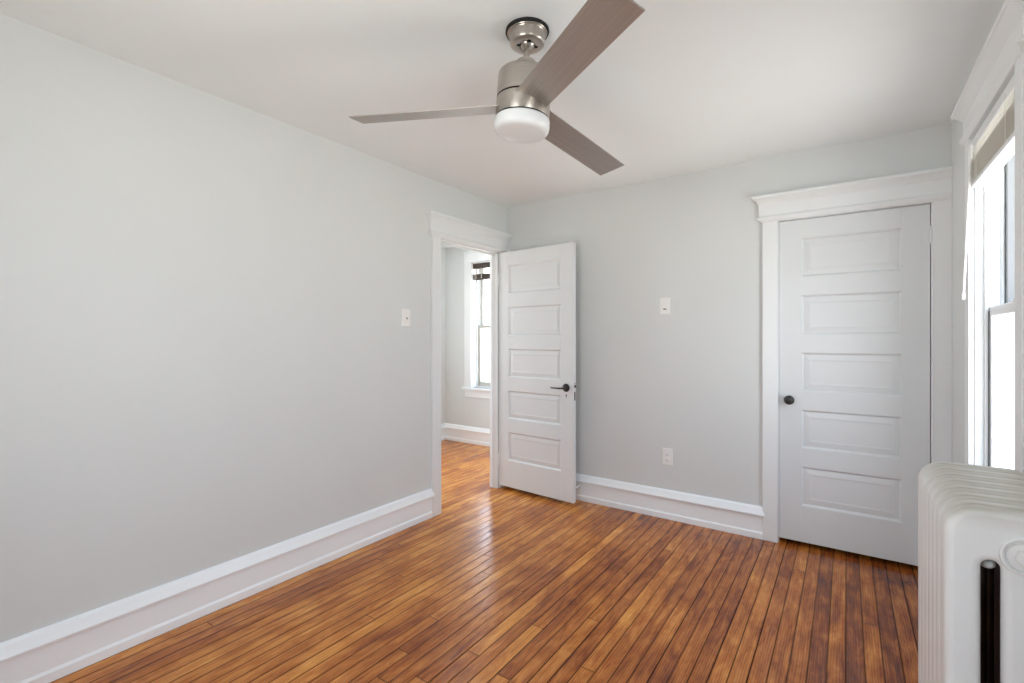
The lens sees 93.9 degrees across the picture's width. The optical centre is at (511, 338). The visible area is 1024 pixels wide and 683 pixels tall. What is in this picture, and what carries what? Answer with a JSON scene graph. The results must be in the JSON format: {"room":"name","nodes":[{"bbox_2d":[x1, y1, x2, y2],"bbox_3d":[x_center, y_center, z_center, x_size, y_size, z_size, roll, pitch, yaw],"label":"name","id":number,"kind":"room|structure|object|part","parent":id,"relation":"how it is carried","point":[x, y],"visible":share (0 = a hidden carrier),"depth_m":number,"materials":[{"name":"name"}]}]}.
{"room":"empty bedroom","nodes":[
{"label":"empty bedroom","id":0,"kind":"room"},
{"bbox_2d":[0,13,506,642],"bbox_3d":[-1.176,0.065,2.646,0.072,2.424,3.851,0,0,35],"label":"wall","id":1,"kind":"structure","parent":0,"point":[208,359],"depth_m":2.13,"materials":[{"name":"paint"}]},
{"bbox_2d":[0,488,434,682],"bbox_3d":[-1.399,1.175,2.235,0.034,0.205,2.920,0,0,35],"label":"baseboard","id":2,"kind":"structure","parent":1,"relation":"attached to","point":[50,653],"depth_m":2.14,"materials":[{"name":"paint"}]},
{"bbox_2d":[402,309,409,325],"bbox_3d":[-0.711,-0.142,3.233,0.019,0.117,0.073,0,0,35],"label":"light switch","id":3,"kind":"object","parent":1,"relation":"attached to","point":[405,312],"visible":1,"depth_m":3.23,"materials":[{"name":"white plastic"}]},
{"bbox_2d":[425,210,512,516],"bbox_3d":[-0.342,0.188,3.803,0.148,2.178,0.999,0,0,35],"label":"door frame","id":4,"kind":"structure","parent":1,"relation":"attached to","point":[440,226],"depth_m":3.58,"materials":[{"name":"paint"}]},
{"bbox_2d":[498,242,575,502],"bbox_3d":[0.187,0.258,3.869,0.762,1.978,0.148,0,0,39],"label":"door","id":5,"kind":"structure","parent":1,"relation":"in","point":[537,453],"depth_m":3.83,"materials":[{"name":"paint"}]},
{"bbox_3d":[0.182,0.905,3.873,0.529,0.240,0.034,0,0,39],"label":"raised panel","id":6,"kind":"part","parent":5,"relation":"part of","materials":[{"name":"paint"}]},
{"bbox_3d":[0.182,0.554,3.873,0.529,0.235,0.034,0,0,39],"label":"raised panel","id":7,"kind":"part","parent":5,"relation":"part of","materials":[{"name":"paint"}]},
{"bbox_3d":[0.182,0.205,3.873,0.529,0.238,0.034,0,0,39],"label":"raised panel","id":8,"kind":"part","parent":5,"relation":"part of","materials":[{"name":"paint"}]},
{"bbox_3d":[0.182,-0.146,3.873,0.529,0.240,0.034,0,0,39],"label":"raised panel","id":9,"kind":"part","parent":5,"relation":"part of","materials":[{"name":"paint"}]},
{"bbox_3d":[0.182,-0.498,3.873,0.529,0.236,0.034,0,0,39],"label":"raised panel","id":10,"kind":"part","parent":5,"relation":"part of","materials":[{"name":"paint"}]},
{"bbox_2d":[441,247,445,423],"bbox_3d":[-1.814,0.065,4.866,0.200,2.424,3.500,0,0,35],"label":"wall","id":11,"kind":"structure","parent":0,"point":[443,250],"depth_m":6.05,"materials":[{"name":"paint"}]},
{"bbox_2d":[446,247,489,428],"bbox_3d":[-0.078,0.065,5.666,1.930,2.424,0.200,0,0,35],"label":"wall","id":12,"kind":"structure","parent":0,"point":[460,409],"depth_m":5.96,"materials":[{"name":"paint"}]},
{"bbox_2d":[441,423,489,446],"bbox_3d":[-1.081,1.175,4.293,1.658,0.205,3.200,0,0,35],"label":"baseboard","id":13,"kind":"structure","parent":12,"relation":"attached to","point":[453,432],"depth_m":5.86,"materials":[{"name":"paint"}]},
{"bbox_2d":[462,251,489,398],"bbox_3d":[-0.049,-0.173,5.633,1.195,1.770,0.280,0,0,35],"label":"window","id":14,"kind":"structure","parent":12,"relation":"in","point":[474,325],"depth_m":5.85,"materials":[{"name":"paint"}]},
{"bbox_3d":[-0.034,-0.154,5.654,0.953,1.542,0.231,0,0,35],"label":"frame","id":15,"kind":"part","parent":14,"relation":"part of","materials":[{"name":"paint"}]},
{"bbox_2d":[473,262,489,279],"bbox_3d":[-0.084,-0.533,5.583,0.921,0.748,0.055,0,0,35],"label":"blind","id":16,"kind":"object","parent":14,"relation":"attached to","point":[485,276],"visible":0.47,"depth_m":5.75,"materials":[{"name":"brown wood"}]},
{"bbox_3d":[-0.083,-0.719,5.583,0.913,0.016,0.052,0,0,35],"label":"rail","id":17,"kind":"part","parent":16,"relation":"part of","materials":[{"name":"brown wood"}]},
{"bbox_3d":[-0.009,-0.520,5.690,0.925,0.781,0.035,0,0,35],"label":"sash","id":18,"kind":"part","parent":14,"relation":"part of","materials":[{"name":"beige paint"}]},
{"bbox_3d":[-0.036,0.210,5.652,0.925,0.753,0.035,0,0,35],"label":"sash","id":19,"kind":"part","parent":14,"relation":"part of","materials":[{"name":"white glass"}]},
{"bbox_2d":[50,440,917,682],"bbox_3d":[-0.414,1.317,2.723,4.750,0.080,5.050,0,0,35],"label":"floor","id":20,"kind":"structure","parent":0,"point":[505,584],"depth_m":2.22,"materials":[{"name":"brown wood"}]},
{"bbox_2d":[918,461,1023,682],"bbox_3d":[1.099,0.802,1.098,0.225,0.950,0.553,0,0,35],"label":"radiator","id":21,"kind":"object","parent":20,"relation":"on","point":[971,517],"visible":1,"depth_m":0.95,"materials":[{"name":"metal"}]},
{"bbox_2d":[0,0,1004,247],"bbox_3d":[-0.289,-1.197,2.745,4.930,0.100,5.230,0,0,35],"label":"ceiling","id":22,"kind":"structure","parent":0,"point":[689,86],"depth_m":2.02,"materials":[{"name":"paint"}]},
{"bbox_2d":[349,0,644,175],"bbox_3d":[0.082,-0.951,1.898,1.230,0.390,1.113,0,0,35],"label":"ceiling fan","id":23,"kind":"object","parent":22,"relation":"hanging from","point":[526,88],"visible":1,"depth_m":1.69,"materials":[{"name":"silver metal"}]},
{"bbox_3d":[-0.333,-0.869,1.857,0.599,0.044,0.124,0,0,11],"label":"fan blade","id":24,"kind":"part","parent":23,"relation":"part of","materials":[{"name":"brown wood"}]},
{"bbox_3d":[0.036,-0.786,1.785,0.207,0.053,0.207,4,0,35],"label":"lamp shade","id":25,"kind":"part","parent":23,"relation":"part of","materials":[{"name":"white glass"}]},
{"bbox_3d":[0.171,-0.840,1.427,0.123,0.051,0.598,4,0,-20],"label":"fan blade","id":26,"kind":"part","parent":23,"relation":"part of","materials":[{"name":"brown wood"}]},
{"bbox_3d":[0.289,-0.831,2.073,0.123,0.054,0.598,4,0,41],"label":"fan blade","id":27,"kind":"part","parent":23,"relation":"part of","materials":[{"name":"brown wood"}]},
{"bbox_2d":[507,123,950,506],"bbox_3d":[1.176,0.065,3.419,2.900,2.424,0.110,0,0,35],"label":"wall","id":28,"kind":"structure","parent":0,"point":[688,380],"depth_m":3.34,"materials":[{"name":"paint"}]},
{"bbox_2d":[660,298,669,313],"bbox_3d":[1.089,-0.232,3.405,0.073,0.117,0.011,0,0,35],"label":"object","id":29,"kind":"object","parent":28,"relation":"attached to","point":[664,302],"visible":1,"depth_m":3.40,"materials":[{"name":"white plastic"}]},
{"bbox_2d":[662,448,672,465],"bbox_3d":[1.103,0.838,3.396,0.073,0.117,0.009,0,0,35],"label":"wall outlet","id":30,"kind":"object","parent":28,"relation":"attached to","point":[667,454],"visible":1,"depth_m":3.40,"materials":[{"name":"white plastic"}]},
{"bbox_2d":[576,473,764,539],"bbox_3d":[0.775,1.175,3.611,2.021,0.205,0.034,0,0,35],"label":"baseboard","id":31,"kind":"structure","parent":28,"relation":"attached to","point":[733,517],"depth_m":3.35,"materials":[{"name":"paint"}]},
{"bbox_2d":[752,166,952,542],"bbox_3d":[1.959,0.188,2.835,0.949,2.178,0.170,0,0,35],"label":"door frame","id":32,"kind":"structure","parent":28,"relation":"attached to","point":[934,186],"depth_m":2.72,"materials":[{"name":"paint"}]},
{"bbox_2d":[779,204,931,565],"bbox_3d":[1.968,0.258,2.785,0.728,1.978,0.099,0,0,35],"label":"door","id":33,"kind":"structure","parent":28,"relation":"in","point":[854,288],"depth_m":2.79,"materials":[{"name":"paint"}]},
{"bbox_3d":[1.705,0.377,2.944,0.057,0.057,0.058,0,0,35],"label":"knob","id":34,"kind":"part","parent":33,"relation":"part of","materials":[{"name":"black metal"}]},
{"bbox_3d":[1.982,0.905,2.815,0.479,0.240,0.034,0,0,35],"label":"raised panel","id":35,"kind":"part","parent":33,"relation":"part of","materials":[{"name":"paint"}]},
{"bbox_3d":[1.982,0.554,2.815,0.479,0.235,0.034,0,0,35],"label":"raised panel","id":36,"kind":"part","parent":33,"relation":"part of","materials":[{"name":"paint"}]},
{"bbox_3d":[1.982,0.205,2.815,0.479,0.238,0.034,0,0,35],"label":"raised panel","id":37,"kind":"part","parent":33,"relation":"part of","materials":[{"name":"paint"}]},
{"bbox_3d":[1.982,-0.146,2.815,0.479,0.240,0.034,0,0,35],"label":"raised panel","id":38,"kind":"part","parent":33,"relation":"part of","materials":[{"name":"paint"}]},
{"bbox_3d":[1.982,-0.498,2.815,0.479,0.236,0.034,0,0,35],"label":"raised panel","id":39,"kind":"part","parent":33,"relation":"part of","materials":[{"name":"paint"}]},
{"bbox_2d":[951,119,964,463],"bbox_3d":[1.315,0.065,0.911,0.200,2.424,4.061,0,0,35],"label":"wall","id":40,"kind":"structure","parent":0,"point":[957,150],"depth_m":2.40,"materials":[{"name":"paint"}]},
{"bbox_2d":[951,0,1023,473],"bbox_3d":[1.875,-0.125,1.739,0.290,1.814,0.968,0,0,35],"label":"window","id":41,"kind":"structure","parent":40,"relation":"in","point":[994,284],"depth_m":2.00,"materials":[{"name":"paint"}]},
{"bbox_2d":[962,74,1014,299],"bbox_3d":[1.798,-0.511,1.794,0.083,0.689,0.676,0,0,35],"label":"window blind","id":42,"kind":"object","parent":41,"relation":"attached to","point":[993,145],"visible":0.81,"depth_m":1.79,"materials":[{"name":"fabric"}]},
{"bbox_3d":[1.812,-0.658,1.784,0.046,0.017,0.668,0,0,35],"label":"rail","id":43,"kind":"part","parent":42,"relation":"part of","materials":[{"name":"paint"}]},
{"bbox_3d":[1.900,-0.098,1.722,0.231,1.550,0.708,0,0,35],"label":"frame","id":44,"kind":"part","parent":41,"relation":"part of","materials":[{"name":"paint"}]},
{"bbox_3d":[1.855,0.255,1.754,0.036,0.780,0.684,0,0,35],"label":"sash","id":45,"kind":"part","parent":41,"relation":"part of","materials":[{"name":"glass"}]},
{"bbox_3d":[1.894,-0.479,1.726,0.036,0.760,0.684,0,0,35],"label":"sash","id":46,"kind":"part","parent":41,"relation":"part of","materials":[{"name":"grey paint"}]}
]}

